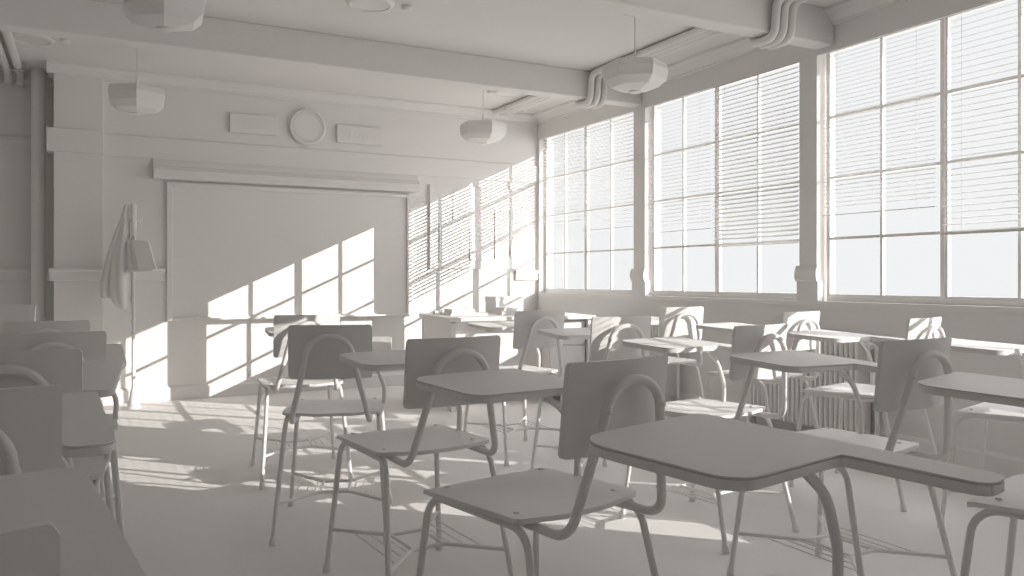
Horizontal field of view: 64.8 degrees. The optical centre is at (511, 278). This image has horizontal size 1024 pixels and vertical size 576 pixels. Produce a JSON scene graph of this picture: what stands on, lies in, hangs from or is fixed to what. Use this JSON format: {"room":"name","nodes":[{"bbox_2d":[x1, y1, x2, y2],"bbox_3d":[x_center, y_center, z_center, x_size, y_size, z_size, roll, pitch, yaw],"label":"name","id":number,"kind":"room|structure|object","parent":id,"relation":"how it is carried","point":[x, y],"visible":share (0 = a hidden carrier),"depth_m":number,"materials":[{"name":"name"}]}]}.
{"room":"classroom","nodes":[
{"label":"classroom","id":0,"kind":"room"},
{"bbox_2d":[0,82,53,320],"bbox_3d":[-4.128,-0.311,5.928,1.354,2.495,0.100,0,0,-28],"label":"wall","id":1,"kind":"structure","parent":0,"point":[15,100],"depth_m":6.09,"materials":[{"name":"paint"}]},
{"bbox_2d":[0,136,30,139],"bbox_3d":[-4.055,-1.056,5.898,1.254,0.015,0.020,0,0,-28],"label":"trim","id":2,"kind":"structure","parent":1,"relation":"attached to","point":[3,137],"depth_m":6.06,"materials":[{"name":"paint"}]},
{"bbox_2d":[0,268,48,280],"bbox_3d":[-4.052,-0.030,5.892,1.254,0.095,0.034,0,0,-28],"label":"trim","id":3,"kind":"structure","parent":1,"relation":"attached to","point":[6,274],"depth_m":6.06,"materials":[{"name":"paint"}]},
{"bbox_2d":[0,69,53,86],"bbox_3d":[-4.040,-1.514,5.869,1.254,0.088,0.085,0,0,-28],"label":"trim","id":4,"kind":"structure","parent":1,"relation":"attached to","point":[27,74],"depth_m":6.07,"materials":[{"name":"paint"}]},
{"bbox_2d":[103,81,550,388],"bbox_3d":[-1.585,-0.311,7.056,4.196,2.495,0.485,0,0,-28],"label":"wall","id":5,"kind":"structure","parent":0,"point":[187,352],"depth_m":6.49,"materials":[{"name":"paint"}]},
{"bbox_2d":[46,127,103,154],"bbox_3d":[-3.197,-1.002,5.914,0.367,0.171,0.125,0,0,-28],"label":"trim","id":6,"kind":"structure","parent":5,"relation":"attached to","point":[57,139],"depth_m":5.86,"materials":[{"name":"paint"}]},
{"bbox_2d":[46,60,105,78],"bbox_3d":[-3.218,-1.518,5.971,0.383,0.080,0.305,0,0,-28],"label":"trim","id":7,"kind":"structure","parent":5,"relation":"attached to","point":[58,67],"depth_m":5.85,"materials":[{"name":"paint"}]},
{"bbox_2d":[49,268,102,280],"bbox_3d":[-3.155,-0.030,5.869,0.370,0.095,0.034,0,0,-28],"label":"trim","id":8,"kind":"structure","parent":5,"relation":"attached to","point":[55,274],"depth_m":5.85,"materials":[{"name":"paint"}]},
{"bbox_2d":[54,73,102,330],"bbox_3d":[-3.172,-0.311,5.910,0.318,2.495,0.055,0,0,-28],"label":"pillar","id":9,"kind":"structure","parent":5,"relation":"attached to","point":[78,100],"depth_m":5.88,"materials":[{"name":"paint"}]},
{"bbox_2d":[100,397,105,405],"bbox_3d":[-3.146,0.883,5.882,0.338,0.108,0.020,0,0,-28],"label":"trim","id":10,"kind":"structure","parent":5,"relation":"attached to","point":[103,399],"depth_m":5.94,"materials":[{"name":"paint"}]},
{"bbox_2d":[135,268,165,280],"bbox_3d":[-2.839,-0.030,6.099,0.404,0.095,0.034,0,0,-28],"label":"trim","id":11,"kind":"structure","parent":5,"relation":"attached to","point":[159,274],"depth_m":6.14,"materials":[{"name":"paint"}]},
{"bbox_2d":[229,113,276,135],"bbox_3d":[-2.082,-1.239,6.500,0.365,0.152,0.031,0,0,-28],"label":"wall plate","id":12,"kind":"object","parent":5,"relation":"attached to","point":[238,123],"visible":1,"depth_m":6.48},
{"bbox_2d":[106,373,403,404],"bbox_3d":[-1.395,0.883,6.871,3.723,0.108,0.020,0,0,-28],"label":"baseboard","id":13,"kind":"structure","parent":5,"relation":"attached to","point":[164,393],"depth_m":6.37,"materials":[{"name":"paint"}]},
{"bbox_2d":[153,159,420,192],"bbox_3d":[-1.772,-0.838,6.628,2.147,0.154,0.095,0,0,-28],"label":"projector screen","id":14,"kind":"object","parent":5,"relation":"attached to","point":[165,169],"visible":1,"depth_m":6.56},
{"bbox_2d":[167,182,411,320],"bbox_3d":[-1.754,-0.209,6.638,1.997,1.068,0.094,0,0,-28],"label":"chalkboard","id":15,"kind":"object","parent":5,"relation":"attached to","point":[234,251],"visible":0.97,"depth_m":6.62,"materials":[{"name":"white"}]},
{"bbox_2d":[195,314,392,319],"bbox_3d":[-1.748,0.314,6.625,1.597,0.014,0.065,0,0,-28],"label":"chalk tray","id":16,"kind":"object","parent":15,"relation":"on","point":[197,316],"depth_m":6.45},
{"bbox_2d":[289,109,325,144],"bbox_3d":[-1.697,-1.257,6.701,0.300,0.300,0.037,0,0,-28],"label":"wall clock","id":17,"kind":"object","parent":5,"relation":"attached to","point":[306,126],"visible":1,"depth_m":6.68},
{"bbox_2d":[104,133,537,182],"bbox_3d":[-1.395,-1.000,6.875,3.719,0.167,0.014,0,0,-28],"label":"trim","id":18,"kind":"structure","parent":5,"relation":"attached to","point":[121,145],"depth_m":6.70,"materials":[{"name":"paint"}]},
{"bbox_2d":[103,67,538,124],"bbox_3d":[-1.380,-1.514,6.843,3.723,0.088,0.085,0,0,-28],"label":"trim","id":19,"kind":"structure","parent":5,"relation":"attached to","point":[118,75],"depth_m":6.66,"materials":[{"name":"paint"}]},
{"bbox_2d":[336,124,381,145],"bbox_3d":[-1.307,-1.225,6.910,0.391,0.152,0.031,0,0,-28],"label":"wall plate","id":20,"kind":"object","parent":5,"relation":"attached to","point":[347,134],"visible":1,"depth_m":6.89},
{"bbox_2d":[429,184,526,268],"bbox_3d":[-0.297,-0.465,7.450,0.992,0.752,0.023,0,0,-28],"label":"noticeboard","id":21,"kind":"object","parent":5,"relation":"attached to","point":[483,203],"visible":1,"depth_m":7.42,"materials":[{"name":"white"}]},
{"bbox_2d":[440,225,450,261],"bbox_3d":[-0.603,-0.318,7.281,0.110,0.330,0.006,0,0,-28],"label":"paper sheet","id":22,"kind":"object","parent":21,"relation":"attached to","point":[445,230],"visible":1,"depth_m":7.29,"materials":[{"name":"white paper"}]},
{"bbox_2d":[453,190,467,219],"bbox_3d":[-0.467,-0.668,7.350,0.145,0.270,0.010,0,0,-28],"label":"paper sheet","id":23,"kind":"object","parent":21,"relation":"attached to","point":[460,198],"visible":1,"depth_m":7.35,"materials":[{"name":"white paper"}]},
{"bbox_2d":[470,228,485,260],"bbox_3d":[-0.313,-0.313,7.428,0.160,0.300,0.017,0,0,-28],"label":"paper sheet","id":24,"kind":"object","parent":21,"relation":"attached to","point":[477,235],"visible":1,"depth_m":7.43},
{"bbox_2d":[495,212,506,258],"bbox_3d":[-0.102,-0.403,7.543,0.120,0.440,0.012,0,0,-28],"label":"paper sheet","id":25,"kind":"object","parent":21,"relation":"attached to","point":[500,217],"visible":1,"depth_m":7.55,"materials":[{"name":"white paper"}]},
{"bbox_2d":[510,210,522,256],"bbox_3d":[0.046,-0.423,7.614,0.130,0.440,0.024,0,0,-28],"label":"paper sheet","id":26,"kind":"object","parent":21,"relation":"attached to","point":[515,216],"visible":1,"depth_m":7.62,"materials":[{"name":"white paper"}]},
{"bbox_2d":[515,270,538,279],"bbox_3d":[0.145,-0.030,7.679,0.245,0.095,0.034,0,0,-28],"label":"trim","id":27,"kind":"structure","parent":5,"relation":"attached to","point":[519,274],"depth_m":7.67,"materials":[{"name":"paint"}]},
{"bbox_2d":[0,0,843,113],"bbox_3d":[-0.364,-1.608,3.411,5.650,0.100,8.070,0,0,-28],"label":"ceiling","id":28,"kind":"structure","parent":0,"point":[542,32],"depth_m":5.26,"materials":[{"name":"paint"}]},
{"bbox_2d":[0,38,12,83],"bbox_3d":[-3.374,-1.502,5.301,0.054,0.107,1.627,0,0,-28],"label":"ceiling pipe","id":29,"kind":"object","parent":28,"relation":"attached to","point":[8,77],"visible":0.94,"depth_m":5.73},
{"bbox_2d":[0,63,23,71],"bbox_3d":[-3.630,-1.527,5.780,0.235,0.062,0.015,0,0,-28],"label":"clamp","id":30,"kind":"object","parent":28,"relation":"attached to","point":[23,63],"visible":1,"depth_m":5.80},
{"bbox_2d":[2,31,23,85],"bbox_3d":[-3.307,-1.502,5.336,0.054,0.107,1.627,0,0,-28],"label":"ceiling pipe","id":31,"kind":"object","parent":28,"relation":"attached to","point":[8,36],"visible":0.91,"depth_m":5.47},
{"bbox_2d":[12,32,55,45],"bbox_3d":[-3.107,-1.549,5.223,0.270,0.018,0.270,0,0,-28],"label":"ceiling speaker","id":32,"kind":"object","parent":28,"relation":"attached to","point":[29,39],"visible":0.82,"depth_m":5.23},
{"bbox_2d":[59,38,70,43],"bbox_3d":[-2.917,-1.546,5.267,0.064,0.024,0.064,0,0,-28],"label":"smoke detector","id":33,"kind":"object","parent":28,"relation":"attached to","point":[62,40],"visible":0.98,"depth_m":5.25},
{"bbox_2d":[108,46,164,114],"bbox_3d":[-2.481,-1.322,5.340,0.348,0.472,0.385,0,0,-28],"label":"pendant lamp","id":34,"kind":"object","parent":28,"relation":"hanging from","point":[135,98],"visible":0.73,"depth_m":5.22,"materials":[{"name":"white"}]},
{"bbox_2d":[122,0,205,32],"bbox_3d":[-1.524,-1.322,3.533,0.348,0.472,0.385,0,0,-28],"label":"pendant lamp","id":35,"kind":"object","parent":28,"relation":"hanging from","point":[166,16],"visible":1,"depth_m":3.45,"materials":[{"name":"white"}]},
{"bbox_2d":[346,0,394,12],"bbox_3d":[-0.799,-1.549,4.556,0.270,0.018,0.270,0,0,-28],"label":"ceiling speaker","id":36,"kind":"object","parent":28,"relation":"attached to","point":[372,6],"visible":1,"depth_m":4.57},
{"bbox_2d":[401,4,412,10],"bbox_3d":[-0.600,-1.546,4.616,0.064,0.024,0.064,0,0,-28],"label":"smoke detector","id":37,"kind":"object","parent":28,"relation":"attached to","point":[406,7],"visible":1,"depth_m":4.59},
{"bbox_2d":[460,89,506,144],"bbox_3d":[-0.234,-1.322,6.530,0.348,0.472,0.385,0,0,-28],"label":"pendant lamp","id":38,"kind":"object","parent":28,"relation":"hanging from","point":[482,132],"visible":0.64,"depth_m":6.41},
{"bbox_2d":[494,91,523,96],"bbox_3d":[-0.024,-1.549,6.732,0.270,0.018,0.270,0,0,-28],"label":"ceiling speaker","id":39,"kind":"object","parent":28,"relation":"attached to","point":[502,94],"visible":0.55,"depth_m":6.79},
{"bbox_2d":[503,104,522,112],"bbox_3d":[0.009,-1.530,7.258,0.190,0.056,0.020,0,0,-28],"label":"clamp","id":40,"kind":"object","parent":28,"relation":"attached to","point":[503,104],"visible":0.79,"depth_m":7.22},
{"bbox_2d":[602,14,667,93],"bbox_3d":[0.719,-1.322,4.721,0.348,0.472,0.385,0,0,-28],"label":"pendant lamp","id":41,"kind":"object","parent":28,"relation":"hanging from","point":[632,75],"visible":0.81,"depth_m":4.61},
{"bbox_2d":[493,0,784,114],"bbox_3d":[1.354,-1.428,4.590,0.047,0.251,6.445,0,0,-28],"label":"ceiling pipe","id":42,"kind":"object","parent":28,"relation":"attached to","point":[776,8],"visible":0.69,"depth_m":5.21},
{"bbox_2d":[499,0,796,115],"bbox_3d":[1.407,-1.428,4.618,0.047,0.251,6.445,0,0,-28],"label":"ceiling pipe","id":43,"kind":"object","parent":28,"relation":"attached to","point":[786,4],"visible":0.51,"depth_m":5.13,"materials":[{"name":"white metal"}]},
{"bbox_2d":[505,0,808,115],"bbox_3d":[1.460,-1.428,4.646,0.047,0.251,6.445,0,0,-28],"label":"ceiling pipe","id":44,"kind":"object","parent":28,"relation":"attached to","point":[793,7],"visible":0.38,"depth_m":5.08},
{"bbox_2d":[92,385,1023,575],"bbox_3d":[-0.364,0.977,3.411,5.650,0.080,8.070,0,0,-28],"label":"floor","id":45,"kind":"structure","parent":0,"point":[193,503],"depth_m":3.19,"materials":[{"name":"grey"}]},
{"bbox_2d":[0,304,36,332],"bbox_3d":[-3.200,0.551,4.822,0.429,0.775,0.661,0,0,21],"label":"chair","id":46,"kind":"object","parent":45,"relation":"on","point":[9,312],"visible":0.32,"depth_m":5.10,"materials":[{"name":"white"}]},
{"bbox_2d":[31,67,45,320],"bbox_3d":[-3.521,-0.311,6.000,0.120,2.495,0.120,0,0,-28],"label":"pipe","id":47,"kind":"object","parent":45,"relation":"on","point":[38,75],"visible":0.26,"depth_m":5.96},
{"bbox_2d":[3,320,105,503],"bbox_3d":[-1.935,0.551,3.380,0.429,0.775,0.661,0,0,-28],"label":"chair","id":48,"kind":"object","parent":45,"relation":"on","point":[65,325],"visible":0.04,"depth_m":3.11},
{"bbox_2d":[0,384,114,475],"bbox_3d":[-0.951,0.551,1.410,0.442,0.775,0.641,0,0,-30],"label":"chair","id":49,"kind":"object","parent":45,"relation":"on","point":[41,425],"visible":0.43,"depth_m":1.24,"materials":[{"name":"white"}]},
{"bbox_2d":[0,348,123,519],"bbox_3d":[-1.252,0.551,2.092,0.429,0.775,0.661,0,0,-23],"label":"chair","id":50,"kind":"object","parent":45,"relation":"on","point":[65,368],"visible":0.38,"depth_m":1.88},
{"bbox_2d":[0,331,125,536],"bbox_3d":[-1.534,0.551,2.716,0.429,0.775,0.661,0,0,-28],"label":"chair","id":51,"kind":"object","parent":45,"relation":"on","point":[94,346],"visible":0.23,"depth_m":2.51,"materials":[{"name":"white"}]},
{"bbox_2d":[0,467,146,575],"bbox_3d":[-0.571,0.551,0.692,0.450,0.775,0.643,0,0,-34],"label":"desk","id":52,"kind":"object","parent":45,"relation":"on","point":[55,522],"visible":1,"depth_m":0.83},
{"bbox_2d":[126,203,142,408],"bbox_3d":[-2.725,0.196,5.821,0.122,1.482,0.118,0,0,-28],"label":"coat stand","id":53,"kind":"object","parent":45,"relation":"on","point":[133,403],"visible":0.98,"depth_m":5.82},
{"bbox_2d":[100,204,131,309],"bbox_3d":[-2.859,-0.154,5.838,0.233,0.758,0.156,0,0,7],"label":"coat","id":54,"kind":"object","parent":53,"relation":"hanging from","point":[115,282],"visible":0.98,"depth_m":5.78,"materials":[{"name":"fabric"}]},
{"bbox_2d":[126,234,156,271],"bbox_3d":[-2.653,-0.183,5.777,0.226,0.275,0.105,0,0,-10],"label":"satchel","id":55,"kind":"object","parent":53,"relation":"hanging from","point":[139,255],"visible":1,"depth_m":5.77,"materials":[{"name":"fabric"}]},
{"bbox_2d":[251,314,353,489],"bbox_3d":[-1.030,0.551,3.920,0.429,0.775,0.661,0,0,-22],"label":"chair","id":56,"kind":"object","parent":45,"relation":"on","point":[279,332],"visible":0.67,"depth_m":3.71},
{"bbox_2d":[269,324,391,546],"bbox_3d":[-0.680,0.551,3.131,0.429,0.775,0.661,0,0,-8],"label":"chair","id":57,"kind":"object","parent":45,"relation":"on","point":[314,351],"visible":0.88,"depth_m":2.86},
{"bbox_2d":[323,335,514,575],"bbox_3d":[-0.304,0.551,2.494,0.429,0.775,0.661,0,0,-32],"label":"chair","id":58,"kind":"object","parent":45,"relation":"on","point":[427,356],"visible":0.84,"depth_m":2.33,"materials":[{"name":"white"}]},
{"bbox_2d":[419,312,595,411],"bbox_3d":[-0.055,0.607,6.264,1.155,0.660,0.830,0,0,-21],"label":"desk","id":59,"kind":"object","parent":45,"relation":"on","point":[433,325],"visible":0.33,"depth_m":6.05,"materials":[{"name":"white"}]},
{"bbox_2d":[433,310,443,313],"bbox_3d":[-0.566,0.260,6.297,0.032,0.034,0.110,0,0,45],"label":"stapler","id":60,"kind":"object","parent":59,"relation":"on","point":[435,311],"visible":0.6,"depth_m":6.27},
{"bbox_2d":[446,316,464,317],"bbox_3d":[-0.404,0.275,5.768,0.100,0.004,0.130,0,0,-24],"label":"paper sheet","id":61,"kind":"object","parent":59,"relation":"on","point":[446,316],"visible":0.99,"depth_m":5.76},
{"bbox_2d":[440,312,486,315],"bbox_3d":[-0.368,0.269,6.165,0.300,0.016,0.240,0,0,-25],"label":"closed book","id":62,"kind":"object","parent":59,"relation":"on","point":[441,313],"visible":0.95,"depth_m":6.06,"materials":[{"name":"paper"}]},
{"bbox_2d":[444,308,474,313],"bbox_3d":[-0.399,0.246,6.148,0.185,0.030,0.200,0,0,-22],"label":"closed book","id":63,"kind":"object","parent":62,"relation":"on","point":[449,310],"visible":1,"depth_m":6.07,"materials":[{"name":"paper"}]},
{"bbox_2d":[485,296,523,312],"bbox_3d":[-0.063,0.210,6.531,0.246,0.133,0.229,0,0,-24],"label":"storage box","id":64,"kind":"object","parent":59,"relation":"on","point":[491,302],"visible":0.78,"depth_m":6.45,"materials":[{"name":"paper"}]},
{"bbox_2d":[496,312,514,314],"bbox_3d":[-0.045,0.267,6.194,0.120,0.020,0.180,0,0,-17],"label":"bundle","id":65,"kind":"object","parent":59,"relation":"on","point":[497,313],"visible":0.66,"depth_m":6.11,"materials":[{"name":"white"}]},
{"bbox_2d":[495,310,515,312],"bbox_3d":[-0.050,0.250,6.202,0.120,0.014,0.180,0,0,-17],"label":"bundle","id":66,"kind":"object","parent":65,"relation":"on","point":[495,310],"visible":0.72,"depth_m":6.13,"materials":[{"name":"white"}]},
{"bbox_2d":[493,308,517,310],"bbox_3d":[-0.051,0.236,6.199,0.120,0.014,0.180,0,0,-28],"label":"bundle","id":67,"kind":"object","parent":66,"relation":"on","point":[493,308],"visible":0.84,"depth_m":6.13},
{"bbox_2d":[494,307,517,308],"bbox_3d":[-0.046,0.225,6.198,0.120,0.008,0.180,0,0,-29],"label":"bundle","id":68,"kind":"object","parent":67,"relation":"on","point":[494,307],"visible":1,"depth_m":6.16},
{"bbox_2d":[463,310,564,465],"bbox_3d":[0.012,0.551,4.373,0.429,0.775,0.661,0,0,-29],"label":"chair","id":69,"kind":"object","parent":45,"relation":"on","point":[526,325],"visible":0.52,"depth_m":4.15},
{"bbox_2d":[416,354,667,575],"bbox_3d":[0.049,0.551,1.873,0.429,0.775,0.661,0,0,-39],"label":"chair","id":70,"kind":"object","parent":45,"relation":"on","point":[605,395],"visible":0.98,"depth_m":1.74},
{"bbox_2d":[530,316,650,475],"bbox_3d":[0.368,0.551,3.746,0.429,0.775,0.661,0,0,-23],"label":"chair","id":71,"kind":"object","parent":45,"relation":"on","point":[606,335],"visible":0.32,"depth_m":3.48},
{"bbox_2d":[649,325,679,401],"bbox_3d":[0.963,0.637,6.204,0.111,0.600,0.994,0,0,-28],"label":"radiator","id":72,"kind":"object","parent":45,"relation":"on","point":[672,388],"visible":0.09,"depth_m":5.85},
{"bbox_2d":[651,307,703,418],"bbox_3d":[0.881,0.551,4.923,0.429,0.775,0.661,0,0,-22],"label":"chair","id":73,"kind":"object","parent":45,"relation":"on","point":[672,321],"visible":0.37,"depth_m":4.66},
{"bbox_2d":[619,323,799,553],"bbox_3d":[0.727,0.551,3.096,0.429,0.775,0.661,0,0,-36],"label":"chair","id":74,"kind":"object","parent":45,"relation":"on","point":[771,337],"visible":0.74,"depth_m":2.99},
{"bbox_2d":[696,311,819,431],"bbox_3d":[1.281,0.551,4.232,0.429,0.775,0.661,0,0,-35],"label":"chair","id":75,"kind":"object","parent":45,"relation":"on","point":[796,321],"visible":0.38,"depth_m":4.03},
{"bbox_2d":[589,414,1004,575],"bbox_3d":[0.441,0.551,1.121,0.700,0.775,0.450,0,0,41],"label":"chair","id":76,"kind":"object","parent":45,"relation":"on","point":[711,451],"visible":1,"depth_m":1.20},
{"bbox_2d":[741,341,879,435],"bbox_3d":[1.730,0.637,4.754,0.111,0.600,0.994,0,0,-28],"label":"radiator","id":77,"kind":"object","parent":45,"relation":"on","point":[826,408],"visible":0.34,"depth_m":4.56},
{"bbox_2d":[726,337,957,575],"bbox_3d":[0.972,0.551,2.442,0.429,0.775,0.661,0,0,-29],"label":"chair","id":78,"kind":"object","parent":45,"relation":"on","point":[901,364],"visible":0.64,"depth_m":2.31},
{"bbox_2d":[787,317,949,511],"bbox_3d":[1.555,0.551,3.592,0.429,0.775,0.661,0,0,-39],"label":"chair","id":79,"kind":"object","parent":45,"relation":"on","point":[916,328],"visible":0.45,"depth_m":3.56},
{"bbox_2d":[917,372,1023,575],"bbox_3d":[1.277,0.551,1.789,0.429,0.775,0.661,0,0,-44],"label":"chair","id":80,"kind":"object","parent":45,"relation":"on","point":[1009,503],"visible":0.99,"depth_m":1.85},
{"bbox_2d":[937,338,1023,526],"bbox_3d":[1.914,0.551,3.011,0.429,0.775,0.661,0,0,-43],"label":"chair","id":81,"kind":"object","parent":45,"relation":"on","point":[985,411],"visible":0.62,"depth_m":3.03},
{"bbox_2d":[538,0,1023,456],"bbox_3d":[2.066,-0.311,4.480,0.155,2.495,7.485,0,0,-28],"label":"wall","id":82,"kind":"structure","parent":0,"point":[1001,437],"depth_m":4.87,"materials":[{"name":"paint"}]},
{"bbox_2d":[0,0,641,107],"bbox_3d":[-1.355,-1.457,5.116,5.295,0.202,0.130,0,0,-28],"label":"ceiling beam","id":83,"kind":"structure","parent":82,"relation":"attached to","point":[83,20],"depth_m":5.07,"materials":[{"name":"paint"}]},
{"bbox_2d":[545,113,633,294],"bbox_3d":[0.676,-0.623,7.097,0.036,1.513,1.480,0,0,-28],"label":"window","id":84,"kind":"structure","parent":82,"relation":"in","point":[586,290],"depth_m":7.11,"materials":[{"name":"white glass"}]},
{"bbox_2d":[541,128,582,223],"bbox_3d":[0.456,-0.948,7.422,0.040,0.859,0.683,0,0,-28],"label":"blind","id":85,"kind":"object","parent":84,"relation":"attached to","point":[579,128],"visible":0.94,"depth_m":7.40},
{"bbox_2d":[582,112,633,230],"bbox_3d":[0.805,-0.897,6.763,0.040,0.961,0.753,0,0,-28],"label":"blind","id":86,"kind":"object","parent":84,"relation":"attached to","point":[632,112],"visible":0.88,"depth_m":6.74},
{"bbox_2d":[630,269,650,295],"bbox_3d":[1.008,0.028,6.338,0.075,0.211,0.177,0,0,-28],"label":"trim","id":87,"kind":"structure","parent":82,"relation":"attached to","point":[640,286],"depth_m":6.30,"materials":[{"name":"paint"}]},
{"bbox_2d":[554,0,833,49],"bbox_3d":[-0.499,-1.457,3.501,5.295,0.202,0.125,0,0,-28],"label":"ceiling beam","id":88,"kind":"structure","parent":82,"relation":"attached to","point":[814,29],"depth_m":4.33,"materials":[{"name":"paint"}]},
{"bbox_2d":[534,0,906,123],"bbox_3d":[1.980,-1.514,4.387,0.085,0.088,7.400,0,0,-28],"label":"trim","id":89,"kind":"structure","parent":82,"relation":"attached to","point":[845,10],"depth_m":5.41,"materials":[{"name":"paint"}]},
{"bbox_2d":[652,62,798,299],"bbox_3d":[1.454,-0.623,5.628,0.036,1.513,1.505,0,0,-28],"label":"window","id":90,"kind":"structure","parent":82,"relation":"in","point":[718,293],"depth_m":5.64,"materials":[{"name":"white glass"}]},
{"bbox_2d":[648,88,711,233],"bbox_3d":[1.235,-0.863,5.955,0.037,1.029,0.706,0,0,-28],"label":"blind","id":91,"kind":"object","parent":90,"relation":"attached to","point":[656,196],"visible":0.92,"depth_m":5.95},
{"bbox_2d":[713,62,798,246],"bbox_3d":[1.588,-0.798,5.283,0.042,1.159,0.755,0,0,-28],"label":"blind","id":92,"kind":"object","parent":90,"relation":"attached to","point":[724,97],"visible":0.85,"depth_m":5.25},
{"bbox_2d":[538,292,1023,313],"bbox_3d":[1.831,0.149,4.863,0.122,0.031,6.520,0,0,-28],"label":"windowsill","id":93,"kind":"structure","parent":82,"relation":"attached to","point":[901,306],"depth_m":4.73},
{"bbox_2d":[794,266,823,300],"bbox_3d":[1.790,0.028,4.861,0.075,0.211,0.164,0,0,-28],"label":"trim","id":94,"kind":"structure","parent":82,"relation":"attached to","point":[809,288],"depth_m":4.83,"materials":[{"name":"paint"}]},
{"bbox_2d":[671,392,1023,477],"bbox_3d":[1.993,0.883,4.431,0.020,0.108,7.465,0,0,-28],"label":"baseboard","id":95,"kind":"structure","parent":82,"relation":"attached to","point":[1006,465],"depth_m":3.98,"materials":[{"name":"paint"}]},
{"bbox_2d":[826,0,1023,306],"bbox_3d":[2.237,-0.623,4.150,0.036,1.513,1.510,0,0,-28],"label":"window","id":96,"kind":"structure","parent":82,"relation":"in","point":[945,298],"depth_m":4.17,"materials":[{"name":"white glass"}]},
{"bbox_2d":[823,20,937,215],"bbox_3d":[2.021,-0.873,4.471,0.037,1.009,0.723,0,0,-28],"label":"blind","id":97,"kind":"object","parent":96,"relation":"attached to","point":[935,20],"visible":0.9,"depth_m":4.43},
{"bbox_2d":[941,0,1023,234],"bbox_3d":[2.377,-0.799,3.799,0.037,1.156,0.743,0,0,-28],"label":"blind","id":98,"kind":"object","parent":96,"relation":"attached to","point":[961,93],"visible":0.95,"depth_m":3.94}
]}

